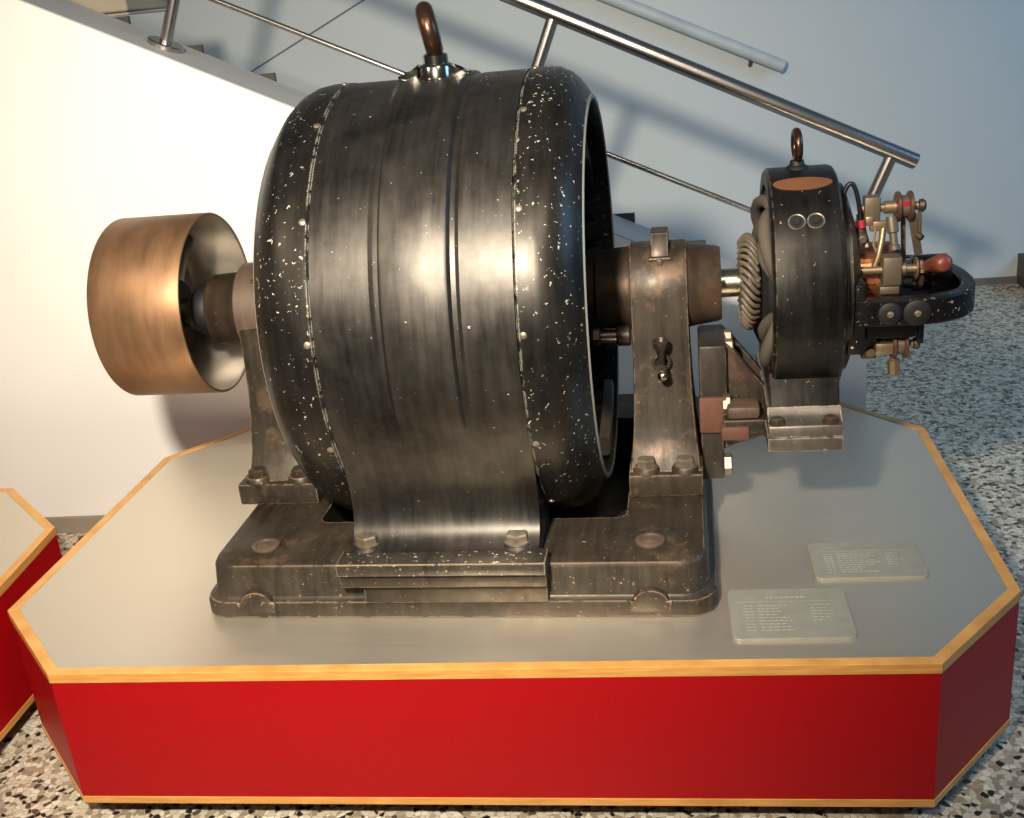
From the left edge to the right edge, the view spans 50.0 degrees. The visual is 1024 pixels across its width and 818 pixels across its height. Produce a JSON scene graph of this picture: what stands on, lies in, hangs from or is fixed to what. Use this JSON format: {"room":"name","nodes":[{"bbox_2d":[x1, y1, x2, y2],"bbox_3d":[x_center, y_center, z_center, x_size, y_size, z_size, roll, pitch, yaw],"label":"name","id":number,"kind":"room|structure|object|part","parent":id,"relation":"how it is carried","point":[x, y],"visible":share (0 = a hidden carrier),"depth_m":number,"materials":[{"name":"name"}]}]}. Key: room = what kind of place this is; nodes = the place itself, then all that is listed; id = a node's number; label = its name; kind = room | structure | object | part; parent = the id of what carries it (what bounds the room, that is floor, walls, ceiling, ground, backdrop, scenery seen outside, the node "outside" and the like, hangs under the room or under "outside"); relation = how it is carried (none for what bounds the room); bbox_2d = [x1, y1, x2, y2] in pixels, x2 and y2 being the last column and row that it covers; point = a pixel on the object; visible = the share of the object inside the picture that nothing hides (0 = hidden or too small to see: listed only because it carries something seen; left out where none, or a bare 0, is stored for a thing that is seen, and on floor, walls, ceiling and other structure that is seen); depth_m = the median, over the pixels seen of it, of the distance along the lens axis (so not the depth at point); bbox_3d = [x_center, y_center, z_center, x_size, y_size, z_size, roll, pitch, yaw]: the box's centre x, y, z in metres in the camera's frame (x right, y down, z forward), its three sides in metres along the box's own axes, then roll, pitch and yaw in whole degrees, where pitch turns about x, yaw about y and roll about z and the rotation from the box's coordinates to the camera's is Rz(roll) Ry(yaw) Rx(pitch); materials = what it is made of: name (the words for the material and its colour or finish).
{"room":"museum exhibition hall","nodes":[
{"label":"museum exhibition hall","id":0,"kind":"room"},
{"bbox_2d":[0,0,866,516],"bbox_3d":[-1.246,-0.844,2.869,4.203,2.494,0.213,-3,21,8],"label":"wall","id":1,"kind":"structure","parent":0,"point":[97,129],"depth_m":2.85,"materials":[{"name":"white paint"}]},
{"bbox_2d":[45,515,104,533],"bbox_3d":[-1.146,0.333,3.203,4.203,0.050,0.012,-3,21,8],"label":"baseboard","id":2,"kind":"structure","parent":1,"relation":"attached to","point":[62,524],"depth_m":3.21,"materials":[{"name":"beige stone"}]},
{"bbox_2d":[19,0,737,267],"bbox_3d":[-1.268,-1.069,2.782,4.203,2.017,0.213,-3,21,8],"label":"staircase","id":3,"kind":"structure","parent":1,"relation":"attached to","point":[72,11],"depth_m":2.78,"materials":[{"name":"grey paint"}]},
{"bbox_2d":[147,0,919,226],"bbox_3d":[-0.352,-0.977,2.704,2.643,1.673,0.092,-3,21,8],"label":"stair railing","id":4,"kind":"object","parent":3,"relation":"on","point":[554,15],"visible":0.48,"depth_m":2.67,"materials":[{"name":"silver metal"}]},
{"bbox_3d":[-0.816,-1.107,2.708,0.198,0.406,0.031,-3,21,8],"label":"post","id":5,"kind":"part","parent":4,"relation":"part of","materials":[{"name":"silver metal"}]},
{"bbox_3d":[-0.407,-0.891,2.745,2.506,1.201,0.014,-3,21,8],"label":"rail","id":6,"kind":"part","parent":4,"relation":"part of","materials":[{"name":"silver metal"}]},
{"bbox_3d":[0.037,-0.773,2.738,0.196,0.399,0.031,-3,21,8],"label":"post","id":7,"kind":"part","parent":4,"relation":"part of","materials":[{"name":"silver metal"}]},
{"bbox_3d":[-0.369,-1.143,2.640,2.643,1.317,0.039,-3,21,8],"label":"handrail","id":8,"kind":"part","parent":4,"relation":"part of","materials":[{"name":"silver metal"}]},
{"bbox_3d":[0.869,-0.448,2.768,0.193,0.393,0.031,-3,21,8],"label":"post","id":9,"kind":"part","parent":4,"relation":"part of","materials":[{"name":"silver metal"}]},
{"bbox_2d":[0,283,1023,817],"bbox_3d":[-0.322,0.923,1.670,11.000,0.100,7.300,-3,21,8],"label":"floor","id":10,"kind":"structure","parent":0,"point":[964,384],"depth_m":2.64,"materials":[{"name":"stone"}]},
{"bbox_2d":[0,488,61,740],"bbox_3d":[-1.911,0.597,2.327,1.745,0.328,1.220,-3,21,8],"label":"plinth","id":11,"kind":"object","parent":10,"relation":"on","point":[29,545],"visible":0.59,"depth_m":2.36,"materials":[{"name":"red wood"}]},
{"bbox_3d":[-1.075,0.587,2.082,0.018,0.247,0.479,-3,21,8],"label":"panel","id":12,"kind":"part","parent":11,"relation":"part of","materials":[{"name":"red laminate"}]},
{"bbox_3d":[-1.043,0.451,2.427,0.018,0.247,0.267,-4,21,4],"label":"panel","id":13,"kind":"part","parent":11,"relation":"part of","materials":[{"name":"red laminate"}]},
{"bbox_2d":[7,402,1020,806],"bbox_3d":[0.002,0.371,2.422,1.895,0.328,1.167,-3,21,8],"label":"plinth","id":14,"kind":"object","parent":10,"relation":"on","point":[143,693],"visible":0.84,"depth_m":1.91,"materials":[{"name":"red wood"}]},
{"bbox_3d":[-0.882,0.561,2.099,0.018,0.247,0.294,-19,25,-32],"label":"panel","id":15,"kind":"part","parent":14,"relation":"part of","materials":[{"name":"red paint"}]},
{"bbox_3d":[-0.057,0.562,1.886,1.506,0.247,0.020,-3,21,8],"label":"panel","id":16,"kind":"part","parent":14,"relation":"part of","materials":[{"name":"red paint"}]},
{"bbox_2d":[87,1,975,616],"bbox_3d":[0.024,-0.271,2.177,1.678,1.038,0.919,-2,21,10],"label":"motor generator","id":17,"kind":"object","parent":14,"relation":"on","point":[430,315],"visible":1,"depth_m":1.95,"materials":[{"name":"metal"}]},
{"bbox_3d":[-0.099,-0.243,2.208,0.344,0.834,0.918,-2,21,10],"label":"motor","id":18,"kind":"part","parent":17,"relation":"part of","materials":[{"name":"black metal"}]},
{"bbox_3d":[0.283,-0.320,2.104,0.033,0.048,0.085,-2,21,10],"label":"oil lid","id":19,"kind":"part","parent":17,"relation":"part of","materials":[{"name":"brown metal"}]},
{"bbox_2d":[652,337,668,363],"bbox_3d":[0.280,-0.106,2.069,0.032,0.054,0.032,-2,21,10],"label":"latch","id":20,"kind":"object","parent":17,"relation":"on","point":[660,347],"depth_m":2.07,"materials":[{"name":"metal"}]},
{"bbox_2d":[724,420,843,451],"bbox_3d":[0.528,0.015,2.214,0.216,0.086,0.424,-2,21,10],"label":"bracket","id":21,"kind":"object","parent":17,"relation":"attached to","point":[735,431],"depth_m":2.01,"materials":[{"name":"grey metal"}]},
{"bbox_3d":[0.550,-0.249,2.105,0.126,0.424,0.424,-2,21,10],"label":"exciter frame","id":22,"kind":"part","parent":17,"relation":"part of","materials":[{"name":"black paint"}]},
{"bbox_3d":[0.619,-0.168,1.985,0.031,0.131,0.060,-2,21,10],"label":"yoke arm","id":23,"kind":"part","parent":17,"relation":"part of","materials":[{"name":"black paint"}]},
{"bbox_2d":[878,302,901,324],"bbox_3d":[0.667,-0.168,1.938,0.041,0.041,0.007,-2,21,10],"label":"washer","id":24,"kind":"object","parent":17,"relation":"in","point":[889,313],"depth_m":1.94,"materials":[{"name":"black metal"}]},
{"bbox_3d":[0.744,-0.233,2.087,0.232,0.050,0.336,-2,21,10],"label":"yoke frame","id":25,"kind":"part","parent":17,"relation":"part of","materials":[{"name":"black paint"}]},
{"bbox_2d":[903,299,930,325],"bbox_3d":[0.713,-0.169,1.931,0.047,0.047,0.007,-2,21,10],"label":"washer","id":26,"kind":"object","parent":17,"relation":"in","point":[916,312],"depth_m":1.93,"materials":[{"name":"black metal"}]},
{"bbox_3d":[0.736,-0.335,1.983,0.015,0.061,0.021,-9,21,-9],"label":"contact arm","id":27,"kind":"part","parent":17,"relation":"part of","materials":[{"name":"metal"}]},
{"bbox_3d":[0.747,-0.259,1.955,0.033,0.054,0.107,-7,21,-4],"label":"shift handle","id":28,"kind":"part","parent":17,"relation":"part of","materials":[{"name":"red wood"}]},
{"bbox_2d":[727,588,856,641],"bbox_3d":[0.477,0.352,1.887,0.202,0.006,0.156,-3,21,8],"label":"plate","id":29,"kind":"object","parent":14,"relation":"on","point":[798,614],"visible":1,"depth_m":1.88,"materials":[{"name":"plastic"}]},
{"bbox_2d":[807,540,928,580],"bbox_3d":[0.654,0.279,2.030,0.198,0.006,0.131,-3,21,8],"label":"plate","id":30,"kind":"object","parent":14,"relation":"on","point":[870,560],"visible":1,"depth_m":2.02,"materials":[{"name":"plastic"}]},
{"bbox_3d":[0.782,0.487,1.865,0.278,0.247,0.018,-23,27,-38],"label":"panel","id":31,"kind":"part","parent":14,"relation":"part of","materials":[{"name":"red paint"}]},
{"bbox_2d":[106,0,1023,277],"bbox_3d":[-0.081,-2.111,4.413,11.000,3.527,0.150,-3,21,8],"label":"wall","id":32,"kind":"structure","parent":0,"point":[941,81],"depth_m":4.56,"materials":[{"name":"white paint"}]},
{"bbox_2d":[251,0,364,71],"bbox_3d":[-0.665,-1.674,4.574,1.043,0.478,0.007,-3,21,8],"label":"trim","id":33,"kind":"structure","parent":32,"relation":"attached to","point":[361,0],"depth_m":4.63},
{"bbox_2d":[600,0,786,71],"bbox_3d":[0.100,-1.764,4.399,1.945,0.953,0.097,-3,21,8],"label":"wall handrail","id":34,"kind":"object","parent":32,"relation":"attached to","point":[637,8],"visible":1,"depth_m":4.38,"materials":[{"name":"white metal"}]},
{"bbox_2d":[974,276,1016,284],"bbox_3d":[0.665,-0.483,4.883,3.000,0.028,0.012,-3,21,8],"label":"baseboard","id":35,"kind":"structure","parent":32,"relation":"attached to","point":[1010,279],"depth_m":4.68,"materials":[{"name":"grey stone"}]},
{"bbox_2d":[1016,253,1023,288],"bbox_3d":[2.176,-0.537,4.497,0.100,0.127,0.350,-3,21,8],"label":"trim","id":36,"kind":"structure","parent":32,"relation":"attached to","point":[1020,264],"depth_m":4.62,"materials":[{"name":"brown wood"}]}
]}

